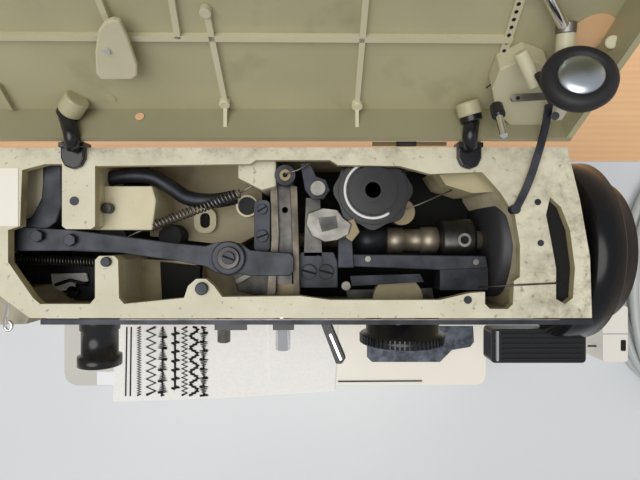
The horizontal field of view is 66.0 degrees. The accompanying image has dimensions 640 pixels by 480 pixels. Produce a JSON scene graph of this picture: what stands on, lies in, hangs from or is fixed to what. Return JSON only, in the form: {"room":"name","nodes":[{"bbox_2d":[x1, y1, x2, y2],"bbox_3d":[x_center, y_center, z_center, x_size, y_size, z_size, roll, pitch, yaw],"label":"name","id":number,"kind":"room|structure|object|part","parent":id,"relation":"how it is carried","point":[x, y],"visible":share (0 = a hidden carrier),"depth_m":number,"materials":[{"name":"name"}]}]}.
{"room":"sewing room","nodes":[
{"label":"sewing room","id":0,"kind":"room"},
{"bbox_2d":[0,44,639,160],"bbox_3d":[0.000,0.000,1.405,4.000,0.050,4.000,0,90,0],"label":"floor","id":1,"kind":"structure","parent":0,"point":[610,132],"depth_m":1.38,"materials":[{"name":"brown wood"}]},
{"bbox_2d":[0,161,639,479],"bbox_3d":[0.000,0.299,1.010,1.500,0.740,0.803,0,90,0],"label":"table","id":2,"kind":"object","parent":1,"relation":"on","point":[524,421],"visible":0.35,"depth_m":0.64,"materials":[{"name":"white laminate"}]},
{"bbox_2d":[0,0,639,385],"bbox_3d":[-0.033,0.002,0.423,0.535,0.434,0.320,0,90,0],"label":"sewing machine","id":3,"kind":"object","parent":2,"relation":"on","point":[429,264],"visible":1,"depth_m":0.34,"materials":[{"name":"beige metal"}]},
{"bbox_3d":[-0.238,-0.030,0.342,0.061,0.004,0.040,0,90,0],"label":"head plate","id":4,"kind":"part","parent":3,"relation":"part of","materials":[{"name":"beige paint"}]},
{"bbox_3d":[-0.168,-0.073,0.331,0.016,0.016,0.028,0,90,0],"label":"hinge arm","id":5,"kind":"part","parent":3,"relation":"part of","materials":[{"name":"black plastic"}]},
{"bbox_2d":[58,90,88,119],"bbox_3d":[-0.165,-0.090,0.329,0.019,0.019,0.019,0,90,0],"label":"knob","id":6,"kind":"object","parent":3,"relation":"attached to","point":[72,104],"depth_m":0.33,"materials":[{"name":"beige paint"}]},
{"bbox_3d":[-0.194,0.081,0.435,0.037,0.037,0.060,0,90,0],"label":"needle position knob","id":7,"kind":"part","parent":3,"relation":"part of","materials":[{"name":"black plastic"}]},
{"bbox_3d":[-0.238,0.154,0.550,0.021,0.001,0.015,0,90,0],"label":"bed corner plate","id":8,"kind":"part","parent":3,"relation":"part of","materials":[{"name":"white plastic"}]},
{"bbox_3d":[-0.121,0.008,0.354,0.204,0.004,0.036,0,90,0],"label":"zigzag lever","id":9,"kind":"part","parent":3,"relation":"part of","materials":[{"name":"metal"}]},
{"bbox_3d":[-0.114,-0.039,0.372,0.104,0.015,0.030,0,90,0],"label":"tension release arm","id":10,"kind":"part","parent":3,"relation":"part of","materials":[{"name":"metal"}]},
{"bbox_3d":[-0.116,-0.003,0.390,0.018,0.020,0.018,0,90,0],"label":"cam follower knob","id":11,"kind":"part","parent":3,"relation":"part of","materials":[{"name":"black"}]},
{"bbox_2d":[142,257,206,300],"bbox_3d":[-0.125,0.032,0.415,0.067,0.050,0.036,0,90,0],"label":"panel","id":12,"kind":"object","parent":3,"relation":"attached to","point":[161,278],"depth_m":0.39,"materials":[{"name":"beige metal"}]},
{"bbox_2d":[150,166,266,244],"bbox_3d":[-0.092,-0.028,0.420,0.091,0.040,0.065,0,90,0],"label":"panel","id":13,"kind":"object","parent":3,"relation":"attached to","point":[215,225],"depth_m":0.40,"materials":[{"name":"beige metal"}]},
{"bbox_2d":[113,325,337,401],"bbox_3d":[-0.105,0.134,0.548,0.251,0.003,0.094,0,90,0],"label":"swatch","id":14,"kind":"object","parent":3,"relation":"on","point":[161,362],"visible":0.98,"depth_m":0.55,"materials":[{"name":"white fabric"}]},
{"bbox_2d":[217,246,239,268],"bbox_3d":[-0.065,0.013,0.347,0.016,0.003,0.016,0,90,0],"label":"washer","id":15,"kind":"object","parent":3,"relation":"in","point":[228,257],"depth_m":0.35,"materials":[{"name":"metal"}]},
{"bbox_3d":[-0.041,-0.005,0.443,0.457,0.005,0.118,0,90,0],"label":"arm cavity plate","id":16,"kind":"part","parent":3,"relation":"part of","materials":[{"name":"black"}]},
{"bbox_3d":[-0.044,0.034,0.403,0.055,0.006,0.026,0,90,0],"label":"feed cam plate","id":17,"kind":"part","parent":3,"relation":"part of","materials":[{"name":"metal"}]},
{"bbox_2d":[205,266,300,295],"bbox_3d":[-0.061,0.035,0.425,0.088,0.020,0.032,0,90,0],"label":"panel","id":18,"kind":"object","parent":3,"relation":"attached to","point":[226,284],"depth_m":0.42,"materials":[{"name":"beige metal"}]},
{"bbox_3d":[-0.050,-0.122,0.283,0.438,0.126,0.067,0,90,0],"label":"panel","id":19,"kind":"part","parent":3,"relation":"part of","materials":[{"name":"green paint"}]},
{"bbox_3d":[-0.005,-0.010,0.380,0.014,0.020,0.044,0,90,0],"label":"rocker post","id":20,"kind":"part","parent":3,"relation":"part of","materials":[{"name":"metal"}]},
{"bbox_3d":[-0.004,-0.042,0.351,0.021,0.006,0.026,0,90,0],"label":"rocker arm","id":21,"kind":"part","parent":3,"relation":"part of","materials":[{"name":"metal"}]},
{"bbox_3d":[0.011,0.084,0.411,0.021,0.012,0.036,0,90,0],"label":"feed lever","id":22,"kind":"part","parent":3,"relation":"part of","materials":[{"name":"black plastic"}]},
{"bbox_2d":[392,201,414,224],"bbox_3d":[0.063,-0.022,0.385,0.020,0.010,0.020,0,90,0],"label":"disc","id":23,"kind":"object","parent":3,"relation":"on","point":[409,214],"depth_m":0.38,"materials":[{"name":"beige metal"}]},
{"bbox_3d":[0.062,-0.067,0.344,0.052,0.003,0.002,0,90,0],"label":"hinge rod","id":24,"kind":"part","parent":3,"relation":"part of","materials":[{"name":"metal"}]},
{"bbox_3d":[0.112,0.116,0.550,0.119,0.001,0.040,0,90,0],"label":"bed dial plate","id":25,"kind":"part","parent":3,"relation":"part of","materials":[{"name":"grey metal"}]},
{"bbox_2d":[461,236,468,243],"bbox_3d":[0.113,0.000,0.384,0.006,0.001,0.006,0,90,0],"label":"screw","id":26,"kind":"object","parent":3,"relation":"attached to","point":[464,239],"depth_m":0.38,"materials":[{"name":"black"}]},
{"bbox_2d":[456,99,481,118],"bbox_3d":[0.100,-0.088,0.330,0.017,0.016,0.013,0,90,0],"label":"knob","id":27,"kind":"object","parent":3,"relation":"attached to","point":[465,108],"depth_m":0.32,"materials":[{"name":"beige paint"}]},
{"bbox_3d":[0.101,-0.070,0.330,0.012,0.014,0.022,0,90,0],"label":"hinge arm","id":28,"kind":"part","parent":3,"relation":"part of","materials":[{"name":"black plastic"}]},
{"bbox_3d":[0.117,-0.096,0.278,0.018,0.014,0.021,0,90,0],"label":"bobbin winder arm","id":29,"kind":"part","parent":3,"relation":"part of","materials":[{"name":"green paint"}]},
{"bbox_3d":[0.188,0.091,0.433,0.082,0.020,0.029,0,90,0],"label":"reverse lever","id":30,"kind":"part","parent":3,"relation":"part of","materials":[{"name":"black plastic"}]},
{"bbox_2d":[586,193,639,376],"bbox_3d":[0.462,0.057,0.617,0.200,0.046,0.286,24,90,0],"label":"power cord","id":31,"kind":"object","parent":2,"relation":"on","point":[614,342],"visible":0.53,"depth_m":0.61,"materials":[{"name":"white plastic"}]}
]}

